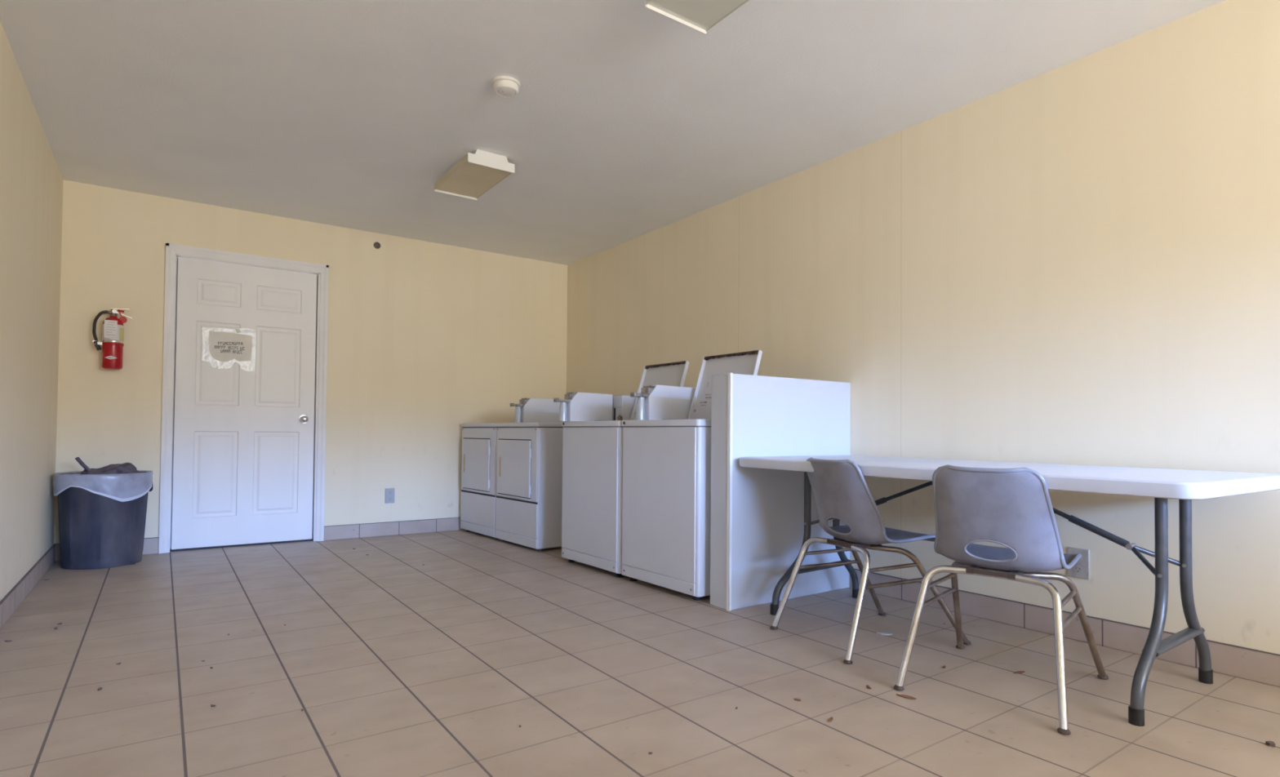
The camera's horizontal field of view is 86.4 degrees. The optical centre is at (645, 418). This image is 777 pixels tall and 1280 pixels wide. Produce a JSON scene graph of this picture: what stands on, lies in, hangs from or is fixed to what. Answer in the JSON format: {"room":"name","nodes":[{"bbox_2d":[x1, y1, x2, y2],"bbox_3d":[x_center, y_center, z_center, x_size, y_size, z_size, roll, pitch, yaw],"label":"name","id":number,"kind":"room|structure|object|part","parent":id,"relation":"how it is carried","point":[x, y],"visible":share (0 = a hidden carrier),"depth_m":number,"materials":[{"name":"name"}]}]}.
{"room":"laundry","nodes":[
{"label":"laundry","id":0,"kind":"room"},
{"bbox_2d":[0,20,63,600],"bbox_3d":[-1.377,-0.364,0.916,0.120,2.425,8.518,1,-1,-35],"label":"wall","id":1,"kind":"structure","parent":0,"point":[31,180],"depth_m":3.27,"materials":[{"name":"yellow paint"}]},
{"bbox_2d":[0,544,55,628],"bbox_3d":[-1.334,0.795,0.929,0.010,0.108,8.278,1,-1,-35],"label":"baseboard","id":2,"kind":"structure","parent":1,"relation":"attached to","point":[13,599],"depth_m":3.35,"materials":[{"name":"tile"}]},
{"bbox_2d":[53,180,567,550],"bbox_3d":[-2.268,-0.277,5.431,3.651,2.425,0.120,1,-1,-35],"label":"wall","id":3,"kind":"structure","parent":0,"point":[426,340],"depth_m":5.37,"materials":[{"name":"yellow paint"}]},
{"bbox_2d":[54,537,159,561],"bbox_3d":[-3.505,0.851,4.457,0.532,0.108,0.010,1,-1,-35],"label":"baseboard","id":4,"kind":"structure","parent":3,"relation":"attached to","point":[150,544],"depth_m":4.57,"materials":[{"name":"tile"}]},
{"bbox_2d":[92,308,132,369],"bbox_3d":[-3.450,-0.521,4.419,0.138,0.401,0.165,0,-1,12],"label":"fire extinguisher","id":5,"kind":"object","parent":3,"relation":"attached to","point":[113,329],"visible":1,"depth_m":4.38,"materials":[{"name":"red metal"}]},
{"bbox_2d":[105,321,115,335],"bbox_3d":[-3.422,-0.578,4.370,0.052,0.084,0.001,1,-1,-35],"label":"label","id":6,"kind":"object","parent":5,"relation":"attached to","point":[110,326],"depth_m":4.37,"materials":[{"name":"white paper"}]},
{"bbox_2d":[158,243,328,553],"bbox_3d":[-2.888,-0.134,4.965,1.023,2.108,0.158,1,-1,-35],"label":"door","id":7,"kind":"structure","parent":3,"relation":"in","point":[243,452],"depth_m":4.94,"materials":[{"name":"paint"}]},
{"bbox_2d":[201,327,256,372],"bbox_3d":[-2.980,-0.502,4.886,0.333,0.315,0.004,1,-1,-35],"label":"notice sheet","id":8,"kind":"object","parent":7,"relation":"attached to","point":[223,347],"visible":1,"depth_m":4.88,"materials":[{"name":"paper"}]},
{"bbox_3d":[-2.566,0.003,5.135,0.062,0.062,0.066,1,-1,-35],"label":"knob","id":9,"kind":"part","parent":7,"relation":"part of","materials":[{"name":"silver metal"}]},
{"bbox_2d":[373,241,380,248],"bbox_3d":[-2.144,-1.388,5.457,0.054,0.054,0.007,1,-1,-35],"label":"cap","id":10,"kind":"object","parent":3,"relation":"attached to","point":[376,245],"visible":1,"depth_m":5.46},
{"bbox_2d":[385,488,394,503],"bbox_3d":[-2.054,0.620,5.490,0.074,0.120,0.009,1,-1,-35],"label":"wall outlet","id":11,"kind":"object","parent":3,"relation":"attached to","point":[389,492],"visible":1,"depth_m":5.49,"materials":[{"name":"grey plastic"}]},
{"bbox_2d":[324,517,464,540],"bbox_3d":[-1.601,0.895,5.806,2.084,0.108,0.010,1,-1,-35],"label":"baseboard","id":12,"kind":"structure","parent":3,"relation":"attached to","point":[415,526],"depth_m":5.49,"materials":[{"name":"tile"}]},
{"bbox_2d":[0,0,1224,265],"bbox_3d":[0.172,-1.590,2.032,3.891,0.100,8.518,1,-1,-35],"label":"ceiling","id":13,"kind":"structure","parent":0,"point":[626,121],"depth_m":3.18,"materials":[{"name":"paint"}]},
{"bbox_2d":[434,149,515,199],"bbox_3d":[-1.038,-1.465,4.110,0.280,0.083,0.580,1,-1,-35],"label":"ceiling light","id":14,"kind":"object","parent":13,"relation":"attached to","point":[475,174],"visible":1,"depth_m":4.03,"materials":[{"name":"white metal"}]},
{"bbox_2d":[435,161,511,198],"bbox_3d":[-1.038,-1.439,4.110,0.274,0.004,0.574,1,-1,-35],"label":"diffuser","id":15,"kind":"object","parent":14,"relation":"attached to","point":[467,180],"depth_m":4.08,"materials":[{"name":"beige plastic"}]},
{"bbox_2d":[492,75,519,97],"bbox_3d":[-0.631,-1.502,3.096,0.124,0.046,0.124,1,-1,-35],"label":"smoke detector","id":16,"kind":"object","parent":13,"relation":"attached to","point":[504,86],"visible":1,"depth_m":3.06,"materials":[{"name":"white plastic"}]},
{"bbox_2d":[644,0,749,34],"bbox_3d":[0.283,-1.493,2.248,0.280,0.083,0.583,1,-1,-35],"label":"ceiling light","id":17,"kind":"object","parent":13,"relation":"attached to","point":[700,15],"visible":1,"depth_m":2.44,"materials":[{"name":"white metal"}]},
{"bbox_2d":[0,529,1279,776],"bbox_3d":[0.098,0.935,2.053,3.891,0.100,8.698,1,-1,-35],"label":"floor","id":18,"kind":"structure","parent":0,"point":[395,664],"depth_m":2.28,"materials":[{"name":"tile"}]},
{"bbox_2d":[53,470,153,569],"bbox_3d":[-3.373,0.617,4.250,0.490,0.569,0.487,1,-1,-35],"label":"trash can","id":19,"kind":"object","parent":18,"relation":"on","point":[102,517],"visible":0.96,"depth_m":4.08,"materials":[{"name":"grey plastic"}]},
{"bbox_2d":[75,457,141,475],"bbox_3d":[-3.335,0.345,4.275,0.333,0.218,0.280,1,-1,-15],"label":"crumpled cloth","id":20,"kind":"object","parent":19,"relation":"in","point":[126,468],"visible":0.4,"depth_m":4.21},
{"bbox_2d":[460,422,499,539],"bbox_3d":[-1.096,0.497,5.743,0.712,0.910,0.648,1,-2,-39],"label":"dryer","id":21,"kind":"object","parent":18,"relation":"on","point":[479,440],"visible":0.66,"depth_m":5.49,"materials":[{"name":"white metal"}]},
{"bbox_3d":[-1.380,0.369,5.547,0.012,0.409,0.502,1,-2,-39],"label":"door","id":22,"kind":"part","parent":21,"relation":"part of","materials":[{"name":"white metal"}]},
{"bbox_3d":[-1.361,0.891,5.525,0.010,0.065,0.630,1,-2,-39],"label":"toe panel","id":23,"kind":"part","parent":21,"relation":"part of","materials":[{"name":"white metal"}]},
{"bbox_3d":[-1.360,0.734,5.528,0.010,0.244,0.630,1,-2,-39],"label":"panel","id":24,"kind":"part","parent":21,"relation":"part of","materials":[{"name":"white metal"}]},
{"bbox_3d":[-1.356,0.336,5.536,0.010,0.524,0.618,1,-2,-39],"label":"panel","id":25,"kind":"part","parent":21,"relation":"part of","materials":[{"name":"white metal"}]},
{"bbox_2d":[495,397,563,551],"bbox_3d":[-0.689,0.394,5.240,0.712,1.103,0.648,1,-2,-39],"label":"dryer","id":26,"kind":"object","parent":18,"relation":"on","point":[529,498],"visible":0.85,"depth_m":4.90,"materials":[{"name":"white metal"}]},
{"bbox_3d":[-0.974,0.362,5.042,0.012,0.409,0.502,1,-2,-39],"label":"door","id":27,"kind":"part","parent":26,"relation":"part of","materials":[{"name":"white metal"}]},
{"bbox_3d":[-0.955,0.884,5.019,0.010,0.065,0.630,1,-2,-39],"label":"toe panel","id":28,"kind":"part","parent":26,"relation":"part of","materials":[{"name":"white metal"}]},
{"bbox_3d":[-0.954,0.726,5.023,0.010,0.244,0.630,1,-2,-39],"label":"panel","id":29,"kind":"part","parent":26,"relation":"part of","materials":[{"name":"white metal"}]},
{"bbox_3d":[-0.950,0.328,5.031,0.010,0.524,0.618,1,-2,-39],"label":"panel","id":30,"kind":"part","parent":26,"relation":"part of","materials":[{"name":"white metal"}]},
{"bbox_2d":[553,360,689,577],"bbox_3d":[-0.103,0.284,4.379,0.774,1.297,0.672,1,-2,-37],"label":"washing machine","id":31,"kind":"object","parent":18,"relation":"on","point":[592,423],"visible":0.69,"depth_m":4.24,"materials":[{"name":"white metal"}]},
{"bbox_3d":[-0.351,0.865,4.184,0.010,0.058,0.624,1,-2,-37],"label":"toe panel","id":32,"kind":"part","parent":31,"relation":"part of","materials":[{"name":"white metal"}]},
{"bbox_3d":[-0.347,0.443,4.192,0.010,0.778,0.624,1,-2,-37],"label":"panel","id":33,"kind":"part","parent":31,"relation":"part of","materials":[{"name":"white metal"}]},
{"bbox_3d":[0.097,-0.171,4.422,0.120,0.371,0.440,1,-2,-37],"label":"lid","id":34,"kind":"part","parent":31,"relation":"part of","materials":[{"name":"white metal"}]},
{"bbox_2d":[622,350,762,600],"bbox_3d":[0.337,0.277,3.859,0.700,1.297,0.672,1,-2,-37],"label":"washing machine","id":35,"kind":"object","parent":18,"relation":"on","point":[666,491],"visible":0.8,"depth_m":3.64,"materials":[{"name":"white metal"}]},
{"bbox_3d":[0.060,0.857,3.641,0.010,0.058,0.624,1,-2,-37],"label":"toe panel","id":36,"kind":"part","parent":35,"relation":"part of","materials":[{"name":"white metal"}]},
{"bbox_3d":[0.063,0.435,3.650,0.010,0.778,0.624,1,-2,-37],"label":"panel","id":37,"kind":"part","parent":35,"relation":"part of","materials":[{"name":"white metal"}]},
{"bbox_3d":[0.452,-0.180,3.845,0.120,0.371,0.453,1,-2,-37],"label":"lid","id":38,"kind":"part","parent":35,"relation":"part of","materials":[{"name":"white metal"}]},
{"bbox_2d":[769,457,971,664],"bbox_3d":[0.930,0.537,2.856,0.635,0.745,0.507,1,-1,-24],"label":"shell chair","id":39,"kind":"object","parent":18,"relation":"on","point":[841,491],"visible":0.98,"depth_m":2.72,"materials":[{"name":"grey plastic"}]},
{"bbox_3d":[0.702,0.706,2.910,0.307,0.402,0.104,0,-1,31],"label":"leg","id":40,"kind":"part","parent":39,"relation":"part of","materials":[{"name":"silver metal"}]},
{"bbox_3d":[0.817,0.701,2.646,0.104,0.402,0.307,0,-1,12],"label":"leg","id":41,"kind":"part","parent":39,"relation":"part of","materials":[{"name":"silver metal"}]},
{"bbox_3d":[0.956,0.715,3.033,0.105,0.397,0.448,0,-1,33],"label":"leg","id":42,"kind":"part","parent":39,"relation":"part of","materials":[{"name":"silver metal"}]},
{"bbox_3d":[1.080,0.710,2.749,0.448,0.397,0.105,0,-1,9],"label":"leg","id":43,"kind":"part","parent":39,"relation":"part of","materials":[{"name":"silver metal"}]},
{"bbox_2d":[876,632,892,635],"bbox_3d":[1.012,0.908,2.879,0.063,0.004,0.025,0,-1,16],"label":"paper scrap","id":44,"kind":"object","parent":18,"relation":"on","point":[877,633],"visible":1,"depth_m":2.88,"materials":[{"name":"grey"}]},
{"bbox_2d":[896,693,915,699],"bbox_3d":[0.838,0.892,2.188,0.062,0.006,0.020,0,-1,36],"label":"dry leaf","id":45,"kind":"object","parent":18,"relation":"on","point":[898,695],"visible":1,"depth_m":2.19,"materials":[{"name":"brown plant"}]},
{"bbox_2d":[893,464,1108,735],"bbox_3d":[1.221,0.528,2.324,0.506,0.745,0.635,-1,-2,43],"label":"shell chair","id":46,"kind":"object","parent":18,"relation":"on","point":[1012,508],"visible":1,"depth_m":2.19,"materials":[{"name":"grey plastic"}]},
{"bbox_3d":[0.989,0.695,2.283,0.307,0.402,0.104,0,-1,7],"label":"leg","id":47,"kind":"part","parent":46,"relation":"part of","materials":[{"name":"silver metal"}]},
{"bbox_3d":[1.172,0.705,2.498,0.105,0.397,0.448,0,-1,10],"label":"leg","id":48,"kind":"part","parent":46,"relation":"part of","materials":[{"name":"silver metal"}]},
{"bbox_3d":[1.201,0.693,2.087,0.104,0.402,0.307,1,-1,-12],"label":"leg","id":49,"kind":"part","parent":46,"relation":"part of","materials":[{"name":"silver metal"}]},
{"bbox_3d":[1.400,0.703,2.287,0.448,0.397,0.105,1,-1,-14],"label":"leg","id":50,"kind":"part","parent":46,"relation":"part of","materials":[{"name":"silver metal"}]},
{"bbox_2d":[739,455,1279,726],"bbox_3d":[1.283,0.544,2.749,0.881,0.731,1.805,1,-1,-35],"label":"folding table","id":51,"kind":"object","parent":18,"relation":"on","point":[1184,486],"visible":0.88,"depth_m":2.25,"materials":[{"name":"white plastic"}]},
{"bbox_3d":[0.698,0.561,3.255,0.253,0.673,0.034,1,-1,-34],"label":"leg","id":52,"kind":"part","parent":51,"relation":"part of","materials":[{"name":"grey metal"}]},
{"bbox_3d":[1.029,0.569,3.489,0.198,0.673,0.034,1,-2,-37],"label":"leg","id":53,"kind":"part","parent":51,"relation":"part of","materials":[{"name":"grey metal"}]},
{"bbox_3d":[1.534,0.547,2.076,0.253,0.667,0.034,1,-1,-37],"label":"leg","id":54,"kind":"part","parent":51,"relation":"part of","materials":[{"name":"grey metal"}]},
{"bbox_3d":[1.865,0.554,2.310,0.198,0.667,0.034,1,-1,-34],"label":"leg","id":55,"kind":"part","parent":51,"relation":"part of","materials":[{"name":"grey metal"}]},
{"bbox_2d":[1013,671,1025,674],"bbox_3d":[1.328,0.901,2.423,0.049,0.005,0.017,1,-1,-16],"label":"dry leaf","id":56,"kind":"object","parent":18,"relation":"on","point":[1018,672],"visible":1,"depth_m":2.42,"materials":[{"name":"brown plant"}]},
{"bbox_2d":[1265,741,1275,746],"bbox_3d":[1.712,0.890,1.867,0.017,0.010,0.019,0,-1,21],"label":"clump","id":57,"kind":"object","parent":18,"relation":"on","point":[1268,743],"visible":1,"depth_m":1.86,"materials":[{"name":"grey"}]},
{"bbox_2d":[710,373,850,611],"bbox_3d":[0.728,0.356,3.563,0.900,1.132,0.140,1,-1,-35],"label":"wall partition","id":58,"kind":"structure","parent":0,"point":[757,515],"depth_m":3.39,"materials":[{"name":"paint"}]},
{"bbox_3d":[0.404,0.347,3.257,0.017,1.132,0.016,1,-1,-35],"label":"trim corner","id":59,"kind":"part","parent":58,"relation":"part of","materials":[{"name":"white paint"}]},
{"bbox_2d":[566,0,1279,654],"bbox_3d":[1.699,-0.292,3.096,0.120,2.425,8.518,1,-1,-35],"label":"wall","id":60,"kind":"structure","parent":0,"point":[1077,262],"depth_m":2.92,"materials":[{"name":"yellow paint"}]},
{"bbox_2d":[849,568,1279,687],"bbox_3d":[2.578,0.845,1.705,0.010,0.108,5.020,1,-1,-35],"label":"baseboard","id":61,"kind":"structure","parent":60,"relation":"attached to","point":[1248,664],"depth_m":2.75,"materials":[{"name":"tile"}]},
{"bbox_2d":[1067,546,1089,579],"bbox_3d":[1.793,0.598,2.822,0.009,0.122,0.082,1,-1,-35],"label":"wall outlet","id":62,"kind":"object","parent":60,"relation":"attached to","point":[1081,570],"visible":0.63,"depth_m":2.81,"materials":[{"name":"grey plastic"}]},
{"bbox_2d":[1073,566,1082,573],"bbox_3d":[1.791,0.624,2.820,0.003,0.029,0.034,1,-1,-35],"label":"socket","id":63,"kind":"object","parent":62,"relation":"attached to","point":[1076,569],"depth_m":2.82,"materials":[{"name":"grey plastic"}]}
]}

